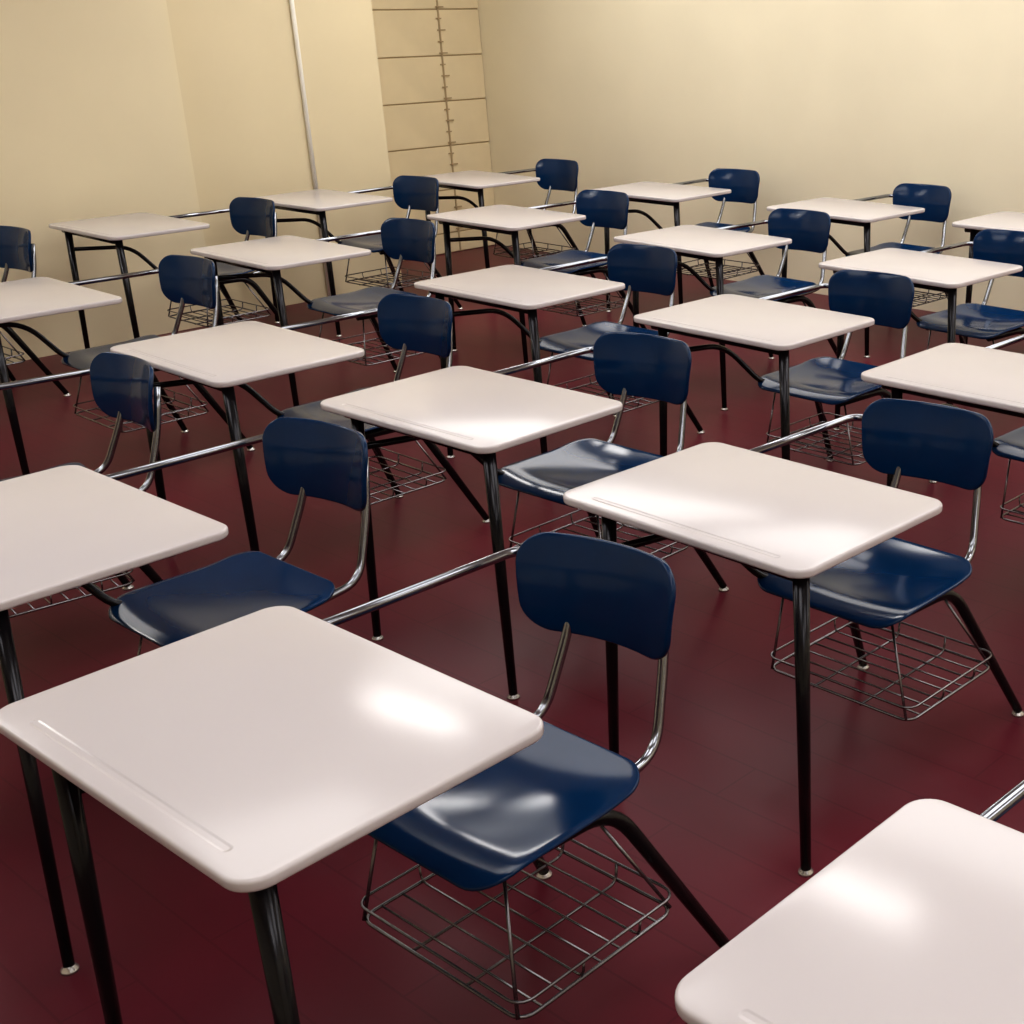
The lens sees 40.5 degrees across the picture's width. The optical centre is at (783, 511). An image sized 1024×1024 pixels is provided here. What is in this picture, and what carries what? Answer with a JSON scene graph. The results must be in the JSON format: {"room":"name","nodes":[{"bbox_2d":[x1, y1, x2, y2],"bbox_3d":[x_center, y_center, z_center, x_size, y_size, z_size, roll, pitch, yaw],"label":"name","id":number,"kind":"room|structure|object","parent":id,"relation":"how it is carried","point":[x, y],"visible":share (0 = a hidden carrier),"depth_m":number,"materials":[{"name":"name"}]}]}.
{"room":"classroom","nodes":[
{"label":"classroom","id":0,"kind":"room"},
{"bbox_2d":[0,0,212,363],"bbox_3d":[-5.756,-1.679,5.365,0.580,3.000,6.610,16,26,36],"label":"wall","id":1,"kind":"structure","parent":0,"point":[93,123],"depth_m":7.34,"materials":[{"name":"beige paint"}]},
{"bbox_2d":[166,0,401,316],"bbox_3d":[-3.421,-2.866,8.423,0.850,3.000,1.426,16,26,36],"label":"wall","id":2,"kind":"structure","parent":0,"point":[236,60],"depth_m":8.29,"materials":[{"name":"beige paint"}]},
{"bbox_2d":[289,0,330,295],"bbox_3d":[-2.994,-2.809,8.262,0.028,3.000,0.028,16,26,36],"label":"conduit pipe","id":3,"kind":"object","parent":2,"relation":"attached to","point":[291,2],"visible":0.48,"depth_m":8.36,"materials":[{"name":"metal"}]},
{"bbox_2d":[0,244,1023,1023],"bbox_3d":[-0.768,0.492,3.898,12.000,0.100,9.580,16,26,36],"label":"floor","id":4,"kind":"structure","parent":0,"point":[717,798],"depth_m":3.66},
{"bbox_2d":[0,226,70,396],"bbox_3d":[-4.078,-0.893,6.364,0.734,0.790,1.036,16,26,36],"label":"student desk","id":5,"kind":"object","parent":4,"relation":"on","point":[17,251],"visible":0.89,"depth_m":6.57,"materials":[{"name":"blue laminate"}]},
{"bbox_2d":[0,331,25,365],"bbox_3d":[-3.930,-0.814,6.395,0.466,0.211,0.379,16,26,36],"label":"basket","id":6,"kind":"object","parent":5,"relation":"on","point":[13,334],"depth_m":6.43,"materials":[{"name":"metal"}]},
{"bbox_2d":[0,352,162,617],"bbox_3d":[-2.344,0.017,3.931,1.036,0.790,0.734,-19,28,-40],"label":"student desk","id":7,"kind":"object","parent":4,"relation":"on","point":[122,387],"visible":0.46,"depth_m":4.14,"materials":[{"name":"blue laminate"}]},
{"bbox_2d":[9,569,134,617],"bbox_3d":[-2.198,0.104,3.943,0.379,0.211,0.466,-19,28,-40],"label":"basket","id":8,"kind":"object","parent":7,"relation":"on","point":[126,573],"depth_m":3.85,"materials":[{"name":"metal"}]},
{"bbox_2d":[0,255,254,474],"bbox_3d":[-2.838,-0.590,5.537,0.734,0.790,1.036,16,26,37],"label":"student desk","id":9,"kind":"object","parent":4,"relation":"on","point":[183,279],"visible":0.57,"depth_m":5.53,"materials":[{"name":"white laminate"}]},
{"bbox_2d":[73,376,208,432],"bbox_3d":[-2.691,-0.509,5.565,0.466,0.211,0.379,16,26,37],"label":"basket","id":10,"kind":"object","parent":9,"relation":"on","point":[199,387],"depth_m":5.59,"materials":[{"name":"metal"}]},
{"bbox_2d":[49,197,292,348],"bbox_3d":[-3.248,-1.250,7.280,0.734,0.790,1.036,16,26,37],"label":"student desk","id":11,"kind":"object","parent":4,"relation":"on","point":[249,216],"visible":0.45,"depth_m":7.17,"materials":[{"name":"white plastic"}]},
{"bbox_2d":[167,282,270,326],"bbox_3d":[-3.101,-1.170,7.309,0.466,0.211,0.379,16,26,36],"label":"basket","id":12,"kind":"object","parent":11,"relation":"on","point":[223,289],"depth_m":7.34,"materials":[{"name":"metal"}]},
{"bbox_2d":[0,417,369,976],"bbox_3d":[-1.423,0.304,3.157,0.930,0.790,1.098,15,26,36],"label":"student desk","id":13,"kind":"object","parent":4,"relation":"on","point":[63,528],"visible":0.73,"depth_m":3.13,"materials":[{"name":"plastic"}]},
{"bbox_2d":[137,636,142,655],"bbox_3d":[-1.326,0.358,3.255,0.466,0.211,0.379,15,26,36],"label":"basket","id":14,"kind":"object","parent":13,"relation":"on","point":[141,637],"depth_m":3.27,"materials":[{"name":"metal"}]},
{"bbox_2d":[110,293,489,556],"bbox_3d":[-1.636,-0.287,4.713,0.734,0.790,1.036,16,26,37],"label":"student desk","id":15,"kind":"object","parent":4,"relation":"on","point":[222,358],"visible":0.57,"depth_m":4.54,"materials":[{"name":"white laminate"}]},
{"bbox_2d":[367,439,446,504],"bbox_3d":[-1.489,-0.207,4.741,0.466,0.211,0.379,16,26,37],"label":"basket","id":16,"kind":"object","parent":15,"relation":"on","point":[433,447],"depth_m":4.78,"materials":[{"name":"metal"}]},
{"bbox_2d":[190,218,439,405],"bbox_3d":[-2.163,-0.962,6.497,0.734,0.790,1.036,16,27,37],"label":"student desk","id":17,"kind":"object","parent":4,"relation":"on","point":[402,239],"visible":0.83,"depth_m":6.39,"materials":[{"name":"white laminate"}]},
{"bbox_2d":[319,313,423,365],"bbox_3d":[-2.015,-0.881,6.524,0.466,0.211,0.379,16,27,37],"label":"basket","id":18,"kind":"object","parent":17,"relation":"on","point":[372,318],"depth_m":6.48,"materials":[{"name":"metal"}]},
{"bbox_2d":[253,175,462,336],"bbox_3d":[-2.567,-1.592,8.162,0.734,0.790,1.036,15,26,34],"label":"student desk","id":19,"kind":"object","parent":4,"relation":"on","point":[409,192],"visible":0.65,"depth_m":8.09,"materials":[{"name":"white plastic"}]},
{"bbox_2d":[345,254,436,288],"bbox_3d":[-2.419,-1.514,8.196,0.466,0.211,0.379,15,26,34],"label":"basket","id":20,"kind":"object","parent":19,"relation":"on","point":[387,258],"depth_m":8.24,"materials":[{"name":"metal"}]},
{"bbox_2d":[0,532,729,1023],"bbox_3d":[-0.653,0.573,2.425,0.750,0.794,1.058,15,26,35],"label":"student desk","id":21,"kind":"object","parent":4,"relation":"on","point":[255,748],"visible":0.98,"depth_m":2.20,"materials":[{"name":"white plastic"}]},
{"bbox_2d":[360,826,671,1019],"bbox_3d":[-0.502,0.652,2.458,0.476,0.212,0.387,15,26,35],"label":"basket","id":22,"kind":"object","parent":21,"relation":"on","point":[636,837],"depth_m":2.43,"materials":[{"name":"metal"}]},
{"bbox_2d":[425,159,595,277],"bbox_3d":[-1.844,-1.923,9.013,0.734,0.790,1.036,16,26,37],"label":"student desk","id":23,"kind":"object","parent":4,"relation":"on","point":[551,174],"visible":0.49,"depth_m":9.03,"materials":[{"name":"white laminate"}]},
{"bbox_2d":[493,227,575,259],"bbox_3d":[-1.696,-1.843,9.041,0.466,0.211,0.379,16,26,37],"label":"basket","id":24,"kind":"object","parent":23,"relation":"on","point":[529,231],"depth_m":9.08,"materials":[{"name":"metal"}]},
{"bbox_2d":[320,331,728,700],"bbox_3d":[-0.728,-0.062,4.099,0.734,0.790,1.036,15,26,35],"label":"student desk","id":25,"kind":"object","parent":4,"relation":"on","point":[479,413],"visible":0.78,"depth_m":3.94,"materials":[{"name":"white plastic"}]},
{"bbox_2d":[508,491,687,559],"bbox_3d":[-0.580,0.017,4.132,0.466,0.211,0.379,15,26,35],"label":"basket","id":26,"kind":"object","parent":25,"relation":"on","point":[546,495],"depth_m":4.15,"materials":[{"name":"metal"}]},
{"bbox_2d":[427,190,646,363],"bbox_3d":[-1.317,-1.332,7.448,0.734,0.790,1.036,16,26,37],"label":"student desk","id":27,"kind":"object","parent":4,"relation":"on","point":[594,208],"visible":0.68,"depth_m":7.37,"materials":[{"name":"white plastic"}]},
{"bbox_2d":[540,273,624,316],"bbox_3d":[-1.170,-1.252,7.476,0.466,0.211,0.379,16,26,37],"label":"basket","id":28,"kind":"object","parent":27,"relation":"on","point":[622,293],"depth_m":7.44,"materials":[{"name":"metal"}]},
{"bbox_2d":[414,243,704,458],"bbox_3d":[-0.904,-0.672,5.706,0.734,0.790,1.036,16,26,36],"label":"student desk","id":29,"kind":"object","parent":4,"relation":"on","point":[631,267],"visible":0.67,"depth_m":5.60,"materials":[{"name":"white laminate"}]},
{"bbox_2d":[547,352,658,414],"bbox_3d":[-0.757,-0.592,5.736,0.466,0.211,0.379,16,26,36],"label":"basket","id":30,"kind":"object","parent":29,"relation":"on","point":[589,356],"depth_m":5.74,"materials":[{"name":"metal"}]},
{"bbox_2d":[590,168,764,311],"bbox_3d":[-0.589,-1.692,8.373,0.734,0.790,1.036,15,26,35],"label":"student desk","id":31,"kind":"object","parent":4,"relation":"on","point":[725,185],"visible":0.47,"depth_m":8.34,"materials":[{"name":"white laminate"}]},
{"bbox_2d":[676,253,758,279],"bbox_3d":[-0.442,-1.613,8.407,0.466,0.211,0.379,15,26,35],"label":"basket","id":32,"kind":"object","parent":31,"relation":"on","point":[751,255],"depth_m":8.45,"materials":[{"name":"metal"}]},
{"bbox_2d":[613,208,836,410],"bbox_3d":[-0.217,-1.055,6.692,0.734,0.790,1.036,17,27,39],"label":"student desk","id":33,"kind":"object","parent":4,"relation":"on","point":[793,229],"visible":0.77,"depth_m":6.65,"materials":[{"name":"white laminate"}]},
{"bbox_2d":[633,269,937,483],"bbox_3d":[0.057,-0.443,5.080,0.734,0.790,1.036,16,27,37],"label":"student desk","id":34,"kind":"object","parent":4,"relation":"on","point":[858,299],"visible":0.9,"depth_m":4.96,"materials":[{"name":"white laminate"}]},
{"bbox_2d":[766,392,883,465],"bbox_3d":[0.205,-0.362,5.107,0.466,0.211,0.379,16,27,37],"label":"basket","id":35,"kind":"object","parent":34,"relation":"on","point":[818,399],"depth_m":5.03,"materials":[{"name":"metal"}]},
{"bbox_2d":[563,398,1023,877],"bbox_3d":[0.091,0.219,3.342,0.734,0.790,1.036,16,27,37],"label":"student desk","id":36,"kind":"object","parent":4,"relation":"on","point":[819,539],"visible":0.99,"depth_m":3.19,"materials":[{"name":"white plastic"}]},
{"bbox_2d":[770,598,991,720],"bbox_3d":[0.239,0.300,3.369,0.466,0.211,0.379,16,27,37],"label":"basket","id":37,"kind":"object","parent":36,"relation":"on","point":[960,604],"depth_m":3.36,"materials":[{"name":"metal"}]},
{"bbox_2d":[675,780,1023,1023],"bbox_3d":[0.485,0.802,1.797,0.750,0.794,1.058,16,26,36],"label":"student desk","id":38,"kind":"object","parent":4,"relation":"on","point":[920,920],"visible":1,"depth_m":1.60,"materials":[{"name":"white laminate"}]},
{"bbox_2d":[766,183,951,357],"bbox_3d":[0.507,-1.407,7.598,0.734,0.790,1.036,17,27,39],"label":"student desk","id":39,"kind":"object","parent":4,"relation":"on","point":[924,202],"visible":0.49,"depth_m":7.59,"materials":[{"name":"white plastic"}]},
{"bbox_2d":[912,290,947,306],"bbox_3d":[0.654,-1.324,7.621,0.466,0.211,0.379,17,27,39],"label":"basket","id":40,"kind":"object","parent":39,"relation":"on","point":[939,294],"depth_m":7.58,"materials":[{"name":"metal"}]},
{"bbox_2d":[819,229,1023,430],"bbox_3d":[0.753,-0.801,6.003,0.734,0.790,1.036,17,27,39],"label":"student desk","id":41,"kind":"object","parent":4,"relation":"on","point":[997,253],"visible":0.8,"depth_m":5.87,"materials":[{"name":"white laminate"}]},
{"bbox_2d":[927,330,1021,349],"bbox_3d":[0.900,-0.719,6.026,0.466,0.211,0.379,17,27,39],"label":"basket","id":42,"kind":"object","parent":41,"relation":"on","point":[962,333],"depth_m":5.86,"materials":[{"name":"metal"}]},
{"bbox_2d":[861,334,1023,524],"bbox_3d":[0.830,-0.159,4.315,0.734,0.790,1.036,16,26,37],"label":"student desk","id":43,"kind":"object","parent":4,"relation":"on","point":[989,378],"visible":0.73,"depth_m":4.04,"materials":[{"name":"white plastic"}]},
{"bbox_2d":[1000,459,1023,524],"bbox_3d":[0.977,-0.079,4.344,0.466,0.211,0.379,16,26,37],"label":"basket","id":44,"kind":"object","parent":43,"relation":"on","point":[1013,510],"depth_m":4.37,"materials":[{"name":"metal"}]},
{"bbox_2d":[952,211,1023,343],"bbox_3d":[1.451,-1.201,7.034,0.734,0.790,1.036,17,27,38],"label":"student desk","id":45,"kind":"object","parent":4,"relation":"on","point":[1004,220],"visible":0.53,"depth_m":6.78,"materials":[{"name":"white plastic"}]},
{"bbox_2d":[477,0,1023,311],"bbox_3d":[2.216,-2.288,6.768,12.000,3.000,0.102,16,26,36],"label":"wall","id":46,"kind":"structure","parent":0,"point":[841,99],"depth_m":8.62,"materials":[{"name":"beige paint"}]},
{"bbox_3d":[-2.842,-3.362,9.711,0.200,3.000,1.444,16,26,36],"label":"wall","id":47,"kind":"structure","parent":0,"visible":0},
{"bbox_2d":[371,0,477,8],"bbox_3d":[-2.759,-3.733,9.494,0.015,0.313,1.437,16,26,36],"label":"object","id":48,"kind":"structure","parent":47,"relation":"attached to","point":[376,4],"depth_m":9.69,"materials":[{"name":"beige paint"}]},
{"bbox_2d":[372,9,481,57],"bbox_3d":[-2.756,-3.432,9.609,0.015,0.313,1.437,16,26,36],"label":"wall panel","id":49,"kind":"object","parent":47,"relation":"attached to","point":[399,33],"depth_m":9.76,"materials":[{"name":"beige paint"}]},
{"bbox_2d":[378,55,485,104],"bbox_3d":[-2.753,-3.131,9.724,0.015,0.313,1.437,16,26,36],"label":"wall panel","id":50,"kind":"object","parent":47,"relation":"attached to","point":[418,79],"depth_m":9.88,"materials":[{"name":"beige paint"}]},
{"bbox_2d":[372,8,496,260],"bbox_3d":[-2.759,-3.340,9.651,0.010,3.000,1.429,16,26,36],"label":"trim","id":51,"kind":"structure","parent":47,"relation":"attached to","point":[453,8],"depth_m":9.94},
{"bbox_2d":[383,99,488,150],"bbox_3d":[-2.750,-2.831,9.838,0.015,0.313,1.437,16,26,36],"label":"wall panel","id":52,"kind":"object","parent":47,"relation":"attached to","point":[410,126],"depth_m":9.99,"materials":[{"name":"beige paint"}]},
{"bbox_2d":[388,142,491,195],"bbox_3d":[-2.747,-2.530,9.953,0.015,0.313,1.437,16,26,36],"label":"wall panel","id":53,"kind":"object","parent":47,"relation":"attached to","point":[477,156],"depth_m":10.09,"materials":[{"name":"beige paint"}]},
{"bbox_2d":[393,187,494,233],"bbox_3d":[-2.744,-2.229,10.068,0.015,0.313,1.437,16,26,36],"label":"wall panel","id":54,"kind":"object","parent":47,"relation":"attached to","point":[445,205],"depth_m":10.26,"materials":[{"name":"beige paint"}]},
{"bbox_2d":[435,0,462,249],"bbox_3d":[-2.522,-3.434,9.891,0.011,2.980,0.074,16,26,36],"label":"track","id":55,"kind":"object","parent":47,"relation":"attached to","point":[437,6],"visible":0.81,"depth_m":10.03,"materials":[{"name":"metal"}]},
{"bbox_2d":[436,229,497,254],"bbox_3d":[-2.742,-2.007,10.152,0.015,0.143,1.437,16,26,36],"label":"wall panel","id":56,"kind":"object","parent":47,"relation":"attached to","point":[440,249],"depth_m":10.43,"materials":[{"name":"beige paint"}]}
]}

